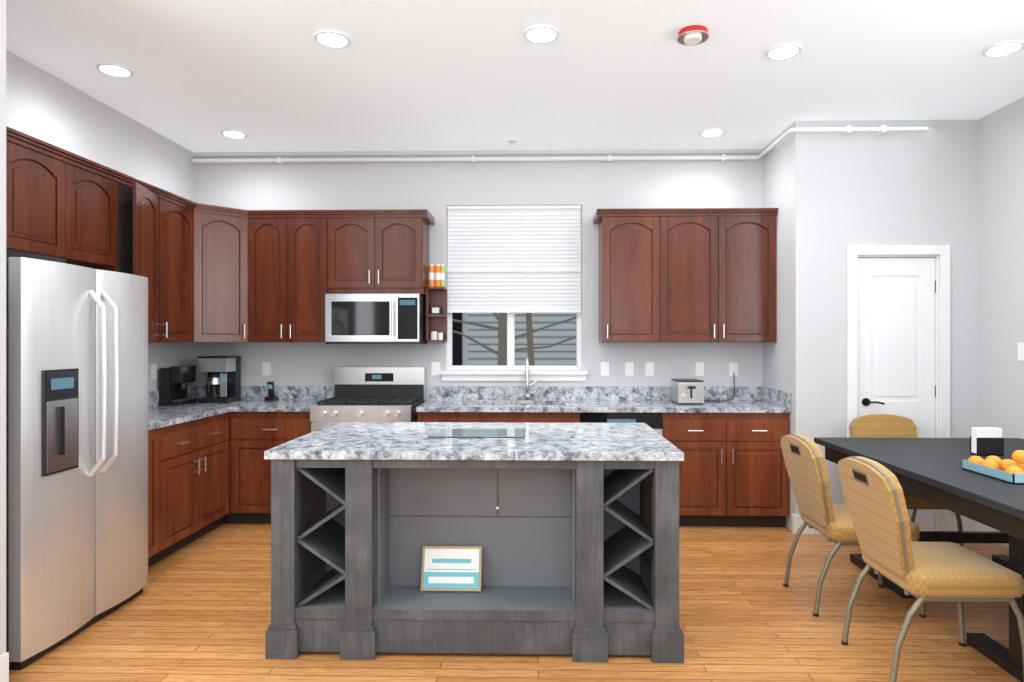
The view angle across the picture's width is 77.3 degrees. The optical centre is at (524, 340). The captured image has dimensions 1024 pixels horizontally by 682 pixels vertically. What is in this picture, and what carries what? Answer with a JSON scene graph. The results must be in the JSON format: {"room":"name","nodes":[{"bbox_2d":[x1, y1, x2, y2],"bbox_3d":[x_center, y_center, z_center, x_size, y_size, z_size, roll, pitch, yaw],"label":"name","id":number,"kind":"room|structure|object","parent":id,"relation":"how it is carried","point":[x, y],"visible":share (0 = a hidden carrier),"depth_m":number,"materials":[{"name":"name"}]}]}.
{"room":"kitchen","nodes":[
{"label":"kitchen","id":0,"kind":"room"},
{"bbox_2d":[0,0,5,655],"bbox_3d":[-2.522,-0.100,2.583,0.770,3.040,0.120,0,0,1],"label":"wall","id":1,"kind":"structure","parent":0,"point":[2,326],"depth_m":2.62,"materials":[{"name":"paint"}]},
{"bbox_2d":[0,245,1008,681],"bbox_3d":[0.169,0.360,1.861,6.178,2.120,6.008,0,0,1],"label":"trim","id":2,"kind":"structure","parent":1,"relation":"attached to","point":[940,255],"depth_m":4.68,"materials":[{"name":"white wood"}]},
{"bbox_2d":[6,50,193,391],"bbox_3d":[-2.989,-0.100,2.213,0.150,3.040,6.600,0,0,1],"label":"wall","id":3,"kind":"structure","parent":0,"point":[43,105],"depth_m":4.33,"materials":[{"name":"paint"}]},
{"bbox_2d":[151,364,156,379],"bbox_3d":[-2.854,0.237,4.926,0.005,0.115,0.070,0,0,1],"label":"electrical outlet","id":4,"kind":"object","parent":3,"relation":"attached to","point":[153,371],"visible":1,"depth_m":4.92,"materials":[{"name":"white plastic"}]},
{"bbox_2d":[148,386,195,405],"bbox_3d":[-2.853,0.442,4.584,0.020,0.114,1.850,0,0,1],"label":"backsplash","id":5,"kind":"structure","parent":3,"relation":"attached to","point":[153,396],"depth_m":4.94,"materials":[{"name":"grey stone"}]},
{"bbox_2d":[6,126,434,341],"bbox_3d":[-1.837,-0.520,4.068,2.073,1.060,2.838,0,0,1],"label":"upper cabinet","id":6,"kind":"object","parent":3,"relation":"attached to","point":[213,273],"visible":0.96,"depth_m":4.95,"materials":[{"name":"brown wood"}]},
{"bbox_2d":[325,294,427,343],"bbox_3d":[-1.210,-0.175,5.256,0.750,0.400,0.435,0,0,1],"label":"microwave","id":7,"kind":"object","parent":6,"relation":"attached to","point":[375,318],"visible":0.98,"depth_m":5.08,"materials":[{"name":"silver metal"}]},
{"bbox_2d":[194,153,761,400],"bbox_3d":[-0.491,-0.100,5.537,5.006,3.040,0.150,0,0,1],"label":"wall","id":8,"kind":"structure","parent":0,"point":[434,189],"depth_m":5.46,"materials":[{"name":"paint"}]},
{"bbox_2d":[196,386,333,397],"bbox_3d":[-2.215,0.442,5.486,1.218,0.114,0.020,0,0,1],"label":"backsplash","id":9,"kind":"structure","parent":8,"relation":"attached to","point":[246,391],"depth_m":5.47,"materials":[{"name":"grey stone"}]},
{"bbox_2d":[262,362,270,374],"bbox_3d":[-2.215,0.237,5.493,0.072,0.115,0.006,0,0,1],"label":"electrical outlet","id":10,"kind":"object","parent":8,"relation":"attached to","point":[266,368],"visible":1,"depth_m":5.49,"materials":[{"name":"white plastic"}]},
{"bbox_2d":[431,362,439,375],"bbox_3d":[-0.761,0.237,5.463,0.072,0.115,0.006,0,0,1],"label":"electrical outlet","id":11,"kind":"object","parent":8,"relation":"attached to","point":[435,368],"visible":1,"depth_m":5.46,"materials":[{"name":"white plastic"}]},
{"bbox_2d":[426,264,446,341],"bbox_3d":[-0.738,-0.316,5.365,0.150,0.652,0.197,0,0,1],"label":"spice shelf","id":12,"kind":"object","parent":8,"relation":"attached to","point":[436,313],"visible":1,"depth_m":5.36,"materials":[{"name":"brown wood"}]},
{"bbox_2d":[440,206,587,380],"bbox_3d":[-0.092,-0.409,5.493,1.255,1.498,0.170,0,0,1],"label":"window","id":13,"kind":"structure","parent":8,"relation":"in","point":[510,371],"depth_m":5.50,"materials":[{"name":"white"}]},
{"bbox_2d":[447,205,580,312],"bbox_3d":[-0.093,-0.701,5.478,1.145,0.915,0.030,0,0,1],"label":"window blind","id":14,"kind":"object","parent":13,"relation":"attached to","point":[514,258],"visible":0.9,"depth_m":5.48,"materials":[{"name":"white fabric"}]},
{"bbox_2d":[429,384,759,399],"bbox_3d":[0.597,0.443,5.427,2.818,0.115,0.020,0,0,1],"label":"backsplash","id":15,"kind":"structure","parent":8,"relation":"attached to","point":[528,392],"depth_m":5.42,"materials":[{"name":"grey stone"}]},
{"bbox_2d":[601,362,608,375],"bbox_3d":[0.680,0.237,5.431,0.072,0.115,0.010,0,0,1],"label":"electrical outlet","id":16,"kind":"object","parent":8,"relation":"attached to","point":[604,368],"visible":1,"depth_m":5.43,"materials":[{"name":"white plastic"}]},
{"bbox_2d":[625,362,633,375],"bbox_3d":[0.887,0.237,5.428,0.072,0.115,0.006,0,0,1],"label":"electrical outlet","id":17,"kind":"object","parent":8,"relation":"attached to","point":[629,368],"visible":1,"depth_m":5.43,"materials":[{"name":"white plastic"}]},
{"bbox_2d":[645,362,653,375],"bbox_3d":[1.059,0.237,5.423,0.072,0.115,0.010,0,0,1],"label":"electrical outlet","id":18,"kind":"object","parent":8,"relation":"attached to","point":[649,368],"visible":1,"depth_m":5.42,"materials":[{"name":"white plastic"}]},
{"bbox_2d":[593,208,777,341],"bbox_3d":[1.290,-0.520,5.241,1.425,1.060,0.362,0,0,1],"label":"upper cabinet","id":19,"kind":"object","parent":8,"relation":"attached to","point":[687,274],"visible":1,"depth_m":5.09,"materials":[{"name":"brown wood"}]},
{"bbox_2d":[695,362,703,375],"bbox_3d":[1.481,0.237,5.416,0.072,0.115,0.006,0,0,1],"label":"electrical outlet","id":20,"kind":"object","parent":8,"relation":"attached to","point":[699,368],"visible":1,"depth_m":5.41,"materials":[{"name":"white plastic"}]},
{"bbox_2d":[729,362,737,375],"bbox_3d":[1.764,0.237,5.410,0.072,0.115,0.006,0,0,1],"label":"electrical outlet","id":21,"kind":"object","parent":8,"relation":"attached to","point":[733,367],"visible":1,"depth_m":5.41,"materials":[{"name":"white plastic"}]},
{"bbox_2d":[9,523,1020,681],"bbox_3d":[0.175,1.470,2.147,6.780,0.100,7.200,0,0,1],"label":"floor","id":22,"kind":"structure","parent":0,"point":[198,610],"depth_m":3.11,"materials":[{"name":"brown wood"}]},
{"bbox_2d":[6,257,147,669],"bbox_3d":[-2.460,0.530,3.194,0.807,1.780,0.893,0,0,1],"label":"fridge","id":23,"kind":"object","parent":22,"relation":"on","point":[76,449],"visible":0.98,"depth_m":3.01,"materials":[{"name":"silver metal"}]},
{"bbox_2d":[148,430,155,566],"bbox_3d":[-2.578,0.978,3.858,0.600,0.878,0.410,0,0,1],"label":"base cabinet","id":24,"kind":"object","parent":22,"relation":"on","point":[151,433],"depth_m":3.93,"materials":[{"name":"brown wood"}]},
{"bbox_2d":[156,410,235,562],"bbox_3d":[-2.533,0.978,4.427,0.666,0.878,0.978,0,0,1],"label":"base cabinet","id":25,"kind":"object","parent":22,"relation":"on","point":[209,467],"depth_m":4.40,"materials":[{"name":"brown wood"}]},
{"bbox_2d":[148,398,259,429],"bbox_3d":[-2.554,0.518,4.577,0.618,0.038,1.850,0,0,1],"label":"countertop","id":26,"kind":"structure","parent":25,"relation":"on","point":[157,415],"depth_m":4.60,"materials":[{"name":"grey stone"}]},
{"bbox_2d":[160,366,196,405],"bbox_3d":[-2.744,0.349,5.079,0.150,0.300,0.260,0,0,1],"label":"coffee maker","id":27,"kind":"object","parent":26,"relation":"on","point":[174,380],"visible":1,"depth_m":4.98,"materials":[{"name":"black plastic"}]},
{"bbox_2d":[198,356,240,402],"bbox_3d":[-2.508,0.311,5.248,0.239,0.375,0.275,0,0,1],"label":"coffee maker","id":28,"kind":"object","parent":26,"relation":"on","point":[223,383],"visible":1,"depth_m":5.16,"materials":[{"name":"black plastic"}]},
{"bbox_2d":[232,398,327,409],"bbox_3d":[-1.922,0.518,5.180,0.620,0.038,0.618,0,0,1],"label":"countertop","id":29,"kind":"structure","parent":25,"relation":"on","point":[282,403],"depth_m":5.04,"materials":[{"name":"grey stone"}]},
{"bbox_2d":[265,381,277,400],"bbox_3d":[-2.137,0.419,5.401,0.080,0.159,0.090,0,0,1],"label":"cordless phone","id":30,"kind":"object","parent":29,"relation":"on","point":[271,396],"visible":1,"depth_m":5.38,"materials":[{"name":"black plastic"}]},
{"bbox_2d":[236,410,311,522],"bbox_3d":[-1.942,0.978,5.160,0.660,0.878,0.659,0,0,1],"label":"base cabinet","id":31,"kind":"object","parent":22,"relation":"on","point":[257,431],"depth_m":4.89,"materials":[{"name":"brown wood"}]},
{"bbox_2d":[310,367,425,431],"bbox_3d":[-1.228,0.820,5.109,0.760,1.200,0.716,0,0,1],"label":"gas range","id":32,"kind":"object","parent":22,"relation":"on","point":[379,394],"visible":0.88,"depth_m":5.36,"materials":[{"name":"silver metal"}]},
{"bbox_2d":[417,412,455,421],"bbox_3d":[-0.671,0.979,5.163,0.286,0.878,0.600,0,0,1],"label":"base cabinet","id":33,"kind":"object","parent":22,"relation":"on","point":[421,416],"depth_m":4.88,"materials":[{"name":"brown wood"}]},
{"bbox_2d":[265,462,683,662],"bbox_3d":[-0.218,0.973,3.331,1.860,0.894,0.988,0,0,1],"label":"kitchen island","id":34,"kind":"object","parent":22,"relation":"on","point":[572,529],"depth_m":2.89,"materials":[{"name":"wood"}]},
{"bbox_2d":[421,546,481,590],"bbox_3d":[-0.355,1.105,3.109,0.290,0.200,0.071,0,0,1],"label":"sign","id":35,"kind":"object","parent":34,"relation":"attached to","point":[451,568],"visible":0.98,"depth_m":3.10,"materials":[{"name":"beige paper"}]},
{"bbox_2d":[264,422,683,461],"bbox_3d":[-0.220,0.508,3.340,1.856,0.036,1.030,0,0,1],"label":"island countertop","id":36,"kind":"structure","parent":34,"relation":"on","point":[341,441],"depth_m":3.06,"materials":[{"name":"grey stone"}]},
{"bbox_2d":[456,412,579,422],"bbox_3d":[-0.111,0.979,5.152,1.076,0.878,0.600,0,0,1],"label":"base cabinet","id":37,"kind":"object","parent":22,"relation":"on","point":[542,417],"depth_m":4.87,"materials":[{"name":"brown wood"}]},
{"bbox_2d":[580,412,662,435],"bbox_3d":[0.738,0.982,5.125,0.616,0.873,0.582,0,0,1],"label":"dishwasher","id":38,"kind":"object","parent":37,"relation":"in","point":[654,421],"visible":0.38,"depth_m":4.83,"materials":[{"name":"black plastic"}]},
{"bbox_2d":[648,412,790,526],"bbox_3d":[1.524,0.979,5.117,0.951,0.878,0.600,0,0,1],"label":"base cabinet","id":39,"kind":"object","parent":22,"relation":"on","point":[732,470],"depth_m":4.82,"materials":[{"name":"brown wood"}]},
{"bbox_2d":[416,400,790,411],"bbox_3d":[0.591,0.519,5.128,2.818,0.038,0.618,0,0,1],"label":"countertop","id":40,"kind":"structure","parent":39,"relation":"on","point":[430,405],"depth_m":4.89,"materials":[{"name":"grey stone"}]},
{"bbox_2d":[671,379,703,404],"bbox_3d":[1.308,0.405,5.149,0.200,0.188,0.310,0,0,1],"label":"toaster","id":41,"kind":"object","parent":40,"relation":"on","point":[687,391],"visible":1,"depth_m":5.02,"materials":[{"name":"silver metal"}]},
{"bbox_2d":[704,373,734,401],"bbox_3d":[1.589,0.382,5.321,0.353,0.231,0.174,0,0,1],"label":"power cord","id":42,"kind":"object","parent":41,"relation":"attached to","point":[729,399],"visible":0.92,"depth_m":5.36,"materials":[{"name":"black plastic"}]},
{"bbox_2d":[781,434,925,617],"bbox_3d":[1.768,0.968,3.504,0.600,0.905,0.470,0,0,1],"label":"chair","id":43,"kind":"object","parent":22,"relation":"on","point":[819,510],"visible":0.71,"depth_m":3.38,"materials":[{"name":"fabric"}]},
{"bbox_2d":[849,414,963,546],"bbox_3d":[2.509,0.968,4.244,0.470,0.905,0.600,0,0,1],"label":"chair","id":44,"kind":"object","parent":22,"relation":"on","point":[880,426],"visible":0.27,"depth_m":4.46,"materials":[{"name":"fabric"}]},
{"bbox_2d":[814,437,1023,681],"bbox_3d":[2.556,1.030,2.667,1.340,0.780,3.140,0,0,1],"label":"dining table","id":45,"kind":"object","parent":22,"relation":"on","point":[931,470],"visible":0.65,"depth_m":3.12,"materials":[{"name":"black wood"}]},
{"bbox_2d":[970,427,1003,455],"bbox_3d":[2.596,0.564,3.596,0.150,0.150,0.060,0,0,1],"label":"napkin holder","id":46,"kind":"object","parent":45,"relation":"on","point":[985,441],"visible":1,"depth_m":3.57,"materials":[{"name":"black plastic"}]},
{"bbox_2d":[962,450,1023,483],"bbox_3d":[2.434,0.573,3.025,0.500,0.131,0.350,0,0,1],"label":"tray","id":47,"kind":"object","parent":45,"relation":"on","point":[1006,470],"visible":1,"depth_m":3.03,"materials":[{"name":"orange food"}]},
{"bbox_2d":[838,456,1023,681],"bbox_3d":[1.754,0.968,2.794,0.600,0.905,0.470,0,0,1],"label":"chair","id":48,"kind":"object","parent":22,"relation":"on","point":[922,572],"visible":1,"depth_m":2.65,"materials":[{"name":"fabric"}]},
{"bbox_2d":[6,0,1023,151],"bbox_3d":[0.175,-1.670,2.147,6.780,0.100,7.200,0,0,1],"label":"ceiling","id":49,"kind":"structure","parent":0,"point":[400,75],"depth_m":3.81,"materials":[{"name":"paint"}]},
{"bbox_2d":[96,62,133,77],"bbox_3d":[-2.441,-1.613,3.812,0.190,0.012,0.190,0,0,1],"label":"recessed light","id":50,"kind":"object","parent":49,"relation":"in","point":[113,69],"visible":0.94,"depth_m":3.79,"materials":[{"name":"white"}]},
{"bbox_2d":[221,129,246,138],"bbox_3d":[-2.266,-1.613,4.989,0.190,0.012,0.190,0,0,1],"label":"recessed light","id":51,"kind":"object","parent":49,"relation":"in","point":[232,133],"visible":0.92,"depth_m":4.96,"materials":[{"name":"white"}]},
{"bbox_2d":[314,30,350,47],"bbox_3d":[-1.029,-1.613,3.422,0.190,0.012,0.190,0,0,1],"label":"recessed light","id":52,"kind":"object","parent":49,"relation":"in","point":[331,38],"visible":0.98,"depth_m":3.41,"materials":[{"name":"white"}]},
{"bbox_2d":[507,140,516,144],"bbox_3d":[-0.102,-1.605,5.183,0.080,0.029,0.080,0,0,1],"label":"sprinkler","id":53,"kind":"object","parent":49,"relation":"attached to","point":[512,142],"visible":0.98,"depth_m":5.18,"materials":[{"name":"white metal"}]},
{"bbox_2d":[523,25,558,43],"bbox_3d":[0.087,-1.613,3.369,0.190,0.012,0.190,0,0,1],"label":"recessed light","id":54,"kind":"object","parent":49,"relation":"in","point":[540,34],"visible":0.94,"depth_m":3.35,"materials":[{"name":"white"}]},
{"bbox_2d":[191,125,928,164],"bbox_3d":[0.037,-1.565,5.062,5.778,0.109,0.774,0,0,1],"label":"pipe","id":55,"kind":"object","parent":49,"relation":"hanging from","point":[846,130],"depth_m":5.41,"materials":[{"name":"white"}]},
{"bbox_2d":[677,25,708,45],"bbox_3d":[0.880,-1.595,3.352,0.160,0.049,0.160,0,0,1],"label":"fire alarm","id":56,"kind":"object","parent":49,"relation":"attached to","point":[692,35],"visible":1,"depth_m":3.32,"materials":[{"name":"red"}]},
{"bbox_2d":[699,128,724,136],"bbox_3d":[1.451,-1.613,4.956,0.190,0.012,0.190,0,0,1],"label":"recessed light","id":57,"kind":"object","parent":49,"relation":"in","point":[712,132],"visible":0.98,"depth_m":4.93,"materials":[{"name":"white"}]},
{"bbox_2d":[765,43,801,59],"bbox_3d":[1.442,-1.613,3.571,0.190,0.012,0.190,0,0,1],"label":"recessed light","id":58,"kind":"object","parent":49,"relation":"in","point":[783,51],"visible":1,"depth_m":3.55,"materials":[{"name":"white"}]},
{"bbox_2d":[982,40,1023,57],"bbox_3d":[2.645,-1.613,3.535,0.190,0.012,0.190,0,0,1],"label":"recessed light","id":59,"kind":"object","parent":49,"relation":"in","point":[1004,48],"visible":0.98,"depth_m":3.52,"materials":[{"name":"white"}]},
{"bbox_2d":[762,120,978,530],"bbox_3d":[2.665,-0.100,5.120,1.325,3.040,0.850,0,0,1],"label":"wall","id":60,"kind":"structure","parent":0,"point":[831,196],"depth_m":4.70,"materials":[{"name":"paint"}]},
{"bbox_2d":[760,388,790,407],"bbox_3d":[1.989,0.443,5.089,0.020,0.115,0.598,0,0,1],"label":"backsplash","id":61,"kind":"structure","parent":60,"relation":"attached to","point":[774,396],"depth_m":5.05,"materials":[{"name":"grey stone"}]},
{"bbox_2d":[858,257,935,530],"bbox_3d":[2.740,0.397,4.710,0.582,2.023,0.097,0,0,1],"label":"door","id":62,"kind":"structure","parent":60,"relation":"in","point":[896,336],"depth_m":4.72,"materials":[{"name":"white wood"}]},
{"bbox_2d":[979,97,1023,438],"bbox_3d":[3.335,-0.100,1.881,0.150,3.040,6.200,0,0,1],"label":"wall","id":63,"kind":"structure","parent":0,"point":[1001,259],"depth_m":4.44,"materials":[{"name":"paint"}]},
{"bbox_2d":[1018,342,1023,360],"bbox_3d":[3.306,0.070,4.252,0.005,0.120,0.080,0,0,1],"label":"light switch","id":64,"kind":"object","parent":63,"relation":"attached to","point":[1020,351],"visible":1,"depth_m":4.27,"materials":[{"name":"white plastic"}]},
{"label":"outside","id":65,"kind":"structure","parent":0,"visible":0},
{"bbox_2d":[452,313,576,365],"bbox_3d":[0.181,-1.080,8.648,12.000,9.000,0.200,0,0,1],"label":"building","id":66,"kind":"structure","parent":65,"point":[466,351],"depth_m":8.65,"materials":[{"name":"grey"}]},
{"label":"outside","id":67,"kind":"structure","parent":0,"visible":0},
{"bbox_2d":[452,313,576,365],"bbox_3d":[-0.210,0.320,7.352,3.040,4.205,0.508,0,0,1],"label":"tree","id":68,"kind":"object","parent":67,"point":[501,329],"depth_m":7.31,"materials":[{"name":"brown plant"}]}
]}

